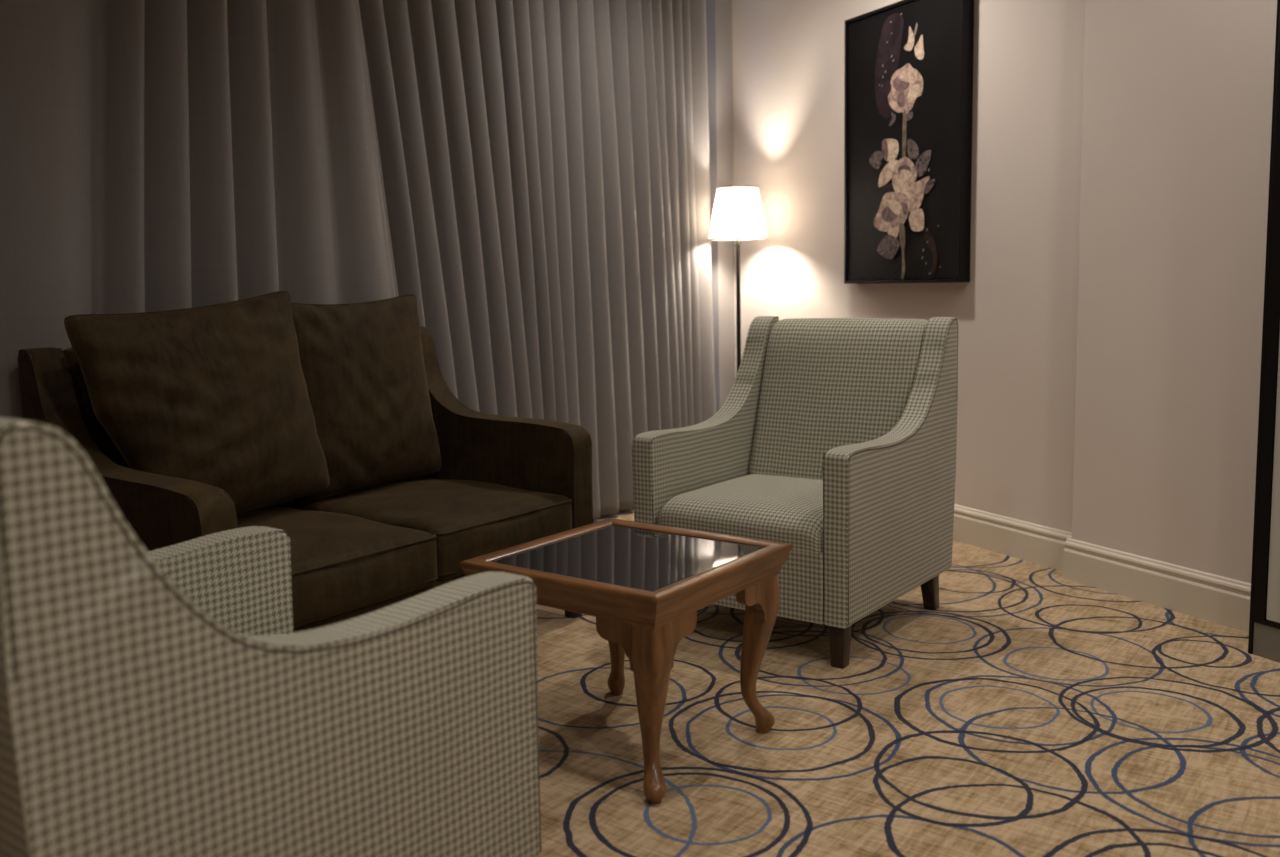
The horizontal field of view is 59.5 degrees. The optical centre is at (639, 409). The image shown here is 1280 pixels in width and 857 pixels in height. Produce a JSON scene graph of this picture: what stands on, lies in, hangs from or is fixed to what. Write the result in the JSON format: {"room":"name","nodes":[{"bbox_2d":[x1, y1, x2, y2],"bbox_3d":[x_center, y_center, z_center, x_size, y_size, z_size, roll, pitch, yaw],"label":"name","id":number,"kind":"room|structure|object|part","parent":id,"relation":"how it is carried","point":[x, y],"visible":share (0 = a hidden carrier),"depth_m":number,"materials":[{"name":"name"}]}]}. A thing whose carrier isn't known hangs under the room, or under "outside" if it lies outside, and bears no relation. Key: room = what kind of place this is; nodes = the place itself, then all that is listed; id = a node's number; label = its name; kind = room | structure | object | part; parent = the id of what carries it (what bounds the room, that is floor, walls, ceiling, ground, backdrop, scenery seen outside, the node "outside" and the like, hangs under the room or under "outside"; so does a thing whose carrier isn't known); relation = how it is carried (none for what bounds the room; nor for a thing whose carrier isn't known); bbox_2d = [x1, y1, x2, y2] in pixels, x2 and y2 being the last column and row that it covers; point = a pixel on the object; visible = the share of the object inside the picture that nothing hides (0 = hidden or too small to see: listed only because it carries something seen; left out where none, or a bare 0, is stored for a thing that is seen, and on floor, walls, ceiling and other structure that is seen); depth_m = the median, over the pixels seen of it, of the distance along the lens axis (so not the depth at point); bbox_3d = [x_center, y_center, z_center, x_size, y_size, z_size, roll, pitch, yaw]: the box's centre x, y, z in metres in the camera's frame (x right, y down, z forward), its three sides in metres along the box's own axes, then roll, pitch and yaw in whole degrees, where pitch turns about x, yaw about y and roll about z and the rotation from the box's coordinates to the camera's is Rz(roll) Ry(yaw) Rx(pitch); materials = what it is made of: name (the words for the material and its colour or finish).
{"room":"hotel room","nodes":[
{"label":"hotel room","id":0,"kind":"room"},
{"bbox_2d":[705,0,734,412],"bbox_3d":[-1.859,-0.662,3.171,0.160,2.900,7.972,4,8,36],"label":"wall","id":1,"kind":"structure","parent":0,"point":[718,12],"depth_m":6.11,"materials":[{"name":"paint"}]},
{"bbox_2d":[536,509,1279,856],"bbox_3d":[0.662,0.948,1.680,6.030,0.050,8.072,4,8,36],"label":"floor","id":2,"kind":"structure","parent":0,"point":[1035,711],"depth_m":2.75,"materials":[{"name":"carpet"}]},
{"bbox_2d":[0,417,540,856],"bbox_3d":[-0.729,0.441,1.793,0.755,0.982,0.855,4,8,36],"label":"armchair","id":3,"kind":"object","parent":2,"relation":"on","point":[168,701],"visible":1,"depth_m":1.45,"materials":[{"name":"fabric"}]},
{"bbox_3d":[-1.001,0.358,1.987,0.078,0.852,0.849,4,8,36],"label":"arm","id":4,"kind":"part","parent":3,"relation":"part of","materials":[{"name":"fabric"}]},
{"bbox_2d":[18,326,592,632],"bbox_3d":[-0.909,0.266,3.407,0.868,0.968,1.435,4,8,36],"label":"sofa","id":5,"kind":"object","parent":2,"relation":"on","point":[501,482],"visible":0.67,"depth_m":3.23,"materials":[{"name":"brown fabric"}]},
{"bbox_3d":[-1.322,0.264,2.874,0.838,0.828,0.095,4,8,36],"label":"arm","id":6,"kind":"part","parent":5,"relation":"part of","materials":[{"name":"brown fabric"}]},
{"bbox_2d":[64,291,329,514],"bbox_3d":[-1.219,0.003,3.199,0.241,0.668,0.742,3,8,31],"label":"cushion","id":7,"kind":"object","parent":5,"relation":"on","point":[216,395],"visible":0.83,"depth_m":3.12,"materials":[{"name":"brown fabric"}]},
{"bbox_2d":[237,506,436,627],"bbox_3d":[-1.046,0.428,3.148,0.763,0.193,0.640,4,8,36],"label":"seat cushion","id":8,"kind":"object","parent":5,"relation":"on","point":[346,565],"depth_m":3.03,"materials":[{"name":"brown fabric"}]},
{"bbox_2d":[291,294,440,500],"bbox_3d":[-0.917,-0.054,3.735,0.187,0.645,0.598,4,8,39],"label":"cushion","id":9,"kind":"object","parent":5,"relation":"on","point":[362,364],"visible":0.88,"depth_m":3.67,"materials":[{"name":"brown fabric"}]},
{"bbox_3d":[-0.829,0.546,3.383,0.580,0.135,1.245,4,8,36],"label":"rail","id":10,"kind":"part","parent":5,"relation":"part of","materials":[{"name":"brown fabric"}]},
{"bbox_2d":[289,477,571,579],"bbox_3d":[-0.679,0.363,3.647,0.753,0.195,0.612,4,8,36],"label":"seat cushion","id":11,"kind":"object","parent":5,"relation":"on","point":[467,517],"depth_m":3.49,"materials":[{"name":"brown fabric"}]},
{"bbox_3d":[-0.523,0.127,3.942,0.838,0.828,0.095,4,8,36],"label":"arm","id":12,"kind":"part","parent":5,"relation":"part of","materials":[{"name":"brown fabric"}]},
{"bbox_3d":[-0.226,0.628,3.768,0.055,0.141,0.055,4,8,36],"label":"leg","id":13,"kind":"part","parent":5,"relation":"part of","materials":[{"name":"brown wood"}]},
{"bbox_2d":[460,518,792,804],"bbox_3d":[-0.020,0.578,2.716,0.571,0.474,0.571,4,8,36],"label":"coffee table","id":14,"kind":"object","parent":2,"relation":"on","point":[644,585],"visible":0.77,"depth_m":2.56,"materials":[{"name":"brown wood"}]},
{"bbox_3d":[-0.236,0.366,2.850,0.044,0.076,0.571,4,8,36],"label":"frame","id":15,"kind":"part","parent":14,"relation":"part of","materials":[{"name":"brown wood"}]},
{"bbox_3d":[-0.181,0.407,2.483,0.571,0.076,0.044,4,8,36],"label":"frame","id":16,"kind":"part","parent":14,"relation":"part of","materials":[{"name":"brown wood"}]},
{"bbox_3d":[-0.067,0.580,3.035,0.080,0.399,0.080,4,8,36],"label":"leg","id":17,"kind":"part","parent":14,"relation":"part of","materials":[{"name":"brown wood"}]},
{"bbox_3d":[-0.025,0.354,2.690,0.485,0.009,0.485,4,8,36],"label":"glass","id":18,"kind":"part","parent":14,"relation":"part of","materials":[{"name":"black glass"}]},
{"bbox_3d":[0.027,0.650,2.405,0.080,0.399,0.080,4,8,36],"label":"leg","id":19,"kind":"part","parent":14,"relation":"part of","materials":[{"name":"brown wood"}]},
{"bbox_3d":[0.133,0.353,2.903,0.571,0.076,0.044,4,8,36],"label":"frame","id":20,"kind":"part","parent":14,"relation":"part of","materials":[{"name":"brown wood"}]},
{"bbox_3d":[0.188,0.394,2.537,0.044,0.076,0.571,4,8,36],"label":"frame","id":21,"kind":"part","parent":14,"relation":"part of","materials":[{"name":"brown wood"}]},
{"bbox_3d":[0.298,0.604,2.766,0.080,0.399,0.080,4,8,36],"label":"leg","id":22,"kind":"part","parent":14,"relation":"part of","materials":[{"name":"brown wood"}]},
{"bbox_2d":[708,185,767,372],"bbox_3d":[0.513,-0.347,5.811,0.307,1.586,0.307,-6,8,-34],"label":"floor lamp","id":23,"kind":"object","parent":2,"relation":"on","point":[737,216],"visible":0.81,"depth_m":5.64,"materials":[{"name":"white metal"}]},
{"bbox_3d":[0.501,-1.003,5.736,0.300,0.257,0.300,4,8,36],"label":"lamp shade","id":24,"kind":"part","parent":23,"relation":"part of","materials":[{"name":"fabric"}]},
{"bbox_2d":[632,316,957,668],"bbox_3d":[0.524,0.201,3.680,0.755,0.982,0.830,4,8,36],"label":"armchair","id":25,"kind":"object","parent":2,"relation":"on","point":[834,440],"visible":0.96,"depth_m":3.64,"materials":[{"name":"fabric"}]},
{"bbox_3d":[0.251,0.119,3.872,0.078,0.852,0.824,4,8,36],"label":"arm","id":26,"kind":"part","parent":25,"relation":"part of","materials":[{"name":"fabric"}]},
{"bbox_2d":[657,474,822,552],"bbox_3d":[0.459,0.336,3.604,0.595,0.166,0.601,4,8,36],"label":"seat cushion","id":27,"kind":"object","parent":25,"relation":"on","point":[785,508],"depth_m":3.45,"materials":[{"name":"fabric"}]},
{"bbox_3d":[0.461,0.468,3.619,0.597,0.208,0.602,4,8,36],"label":"rail","id":28,"kind":"part","parent":25,"relation":"part of","materials":[{"name":"fabric"}]},
{"bbox_2d":[749,318,927,479],"bbox_3d":[0.686,-0.023,3.879,0.595,0.575,0.274,4,8,36],"label":"backrest","id":29,"kind":"object","parent":25,"relation":"on","point":[817,386],"depth_m":3.85,"materials":[{"name":"fabric"}]},
{"bbox_3d":[0.579,0.679,3.239,0.052,0.131,0.052,4,8,36],"label":"leg","id":30,"kind":"part","parent":25,"relation":"part of","materials":[{"name":"brown wood"}]},
{"bbox_3d":[0.793,0.155,3.471,0.078,0.852,0.824,4,8,36],"label":"arm","id":31,"kind":"part","parent":25,"relation":"part of","materials":[{"name":"fabric"}]},
{"bbox_3d":[0.976,0.611,3.770,0.052,0.131,0.075,4,8,36],"label":"leg","id":32,"kind":"part","parent":25,"relation":"part of","materials":[{"name":"brown wood"}]},
{"bbox_2d":[1248,0,1279,661],"bbox_3d":[2.092,-0.355,2.713,0.201,2.250,1.100,-4,7,-26],"label":"wardrobe","id":33,"kind":"object","parent":2,"relation":"on","point":[1264,619],"visible":1,"depth_m":3.19,"materials":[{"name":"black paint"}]},
{"bbox_3d":[2.019,-0.385,2.673,0.018,2.096,1.005,-4,7,-26],"label":"door panel","id":34,"kind":"part","parent":33,"relation":"part of","materials":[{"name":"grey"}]},
{"bbox_2d":[732,0,1085,532],"bbox_3d":[1.066,-0.955,5.258,0.120,2.900,2.815,-4,7,-26],"label":"wall","id":35,"kind":"structure","parent":0,"point":[1016,314],"depth_m":4.51,"materials":[{"name":"paint"}]},
{"bbox_2d":[844,0,973,283],"bbox_3d":[1.144,-1.149,4.859,0.062,1.196,0.774,-4,7,-26],"label":"picture","id":36,"kind":"object","parent":35,"relation":"attached to","point":[908,76],"visible":1,"depth_m":4.79,"materials":[{"name":"black paper"}]},
{"bbox_2d":[953,504,1071,570],"bbox_3d":[1.091,0.428,5.259,0.018,0.151,2.495,-4,7,-26],"label":"baseboard","id":37,"kind":"structure","parent":35,"relation":"attached to","point":[1027,541],"depth_m":4.46,"materials":[{"name":"paint"}]},
{"bbox_2d":[1072,0,1276,582],"bbox_3d":[2.626,-0.615,2.042,0.200,2.900,4.405,-4,7,-26],"label":"wall pier","id":38,"kind":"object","parent":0,"point":[1178,94],"visible":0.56,"depth_m":3.65,"materials":[{"name":"paint"}]},
{"bbox_2d":[1063,538,1250,632],"bbox_3d":[1.770,0.592,3.726,0.018,0.151,0.908,-4,7,-26],"label":"baseboard","id":39,"kind":"object","parent":38,"relation":"attached to","point":[1225,601],"visible":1,"depth_m":3.76,"materials":[{"name":"paint"}]},
{"bbox_3d":[0.608,-2.007,1.341,6.230,0.100,8.272,4,8,36],"label":"ceiling","id":40,"kind":"structure","parent":0,"visible":0},
{"bbox_2d":[0,0,395,419],"bbox_3d":[-1.700,-0.657,3.080,0.105,2.855,2.832,4,8,36],"label":"curtain","id":41,"kind":"object","parent":40,"relation":"hanging from","point":[156,155],"visible":0.55,"depth_m":3.42,"materials":[{"name":"fabric"}]},
{"bbox_2d":[358,0,715,518],"bbox_3d":[-0.382,-0.888,4.883,0.098,2.855,2.637,4,8,38],"label":"curtain","id":42,"kind":"object","parent":40,"relation":"hanging from","point":[544,165],"visible":0.73,"depth_m":4.89,"materials":[{"name":"fabric"}]}
]}

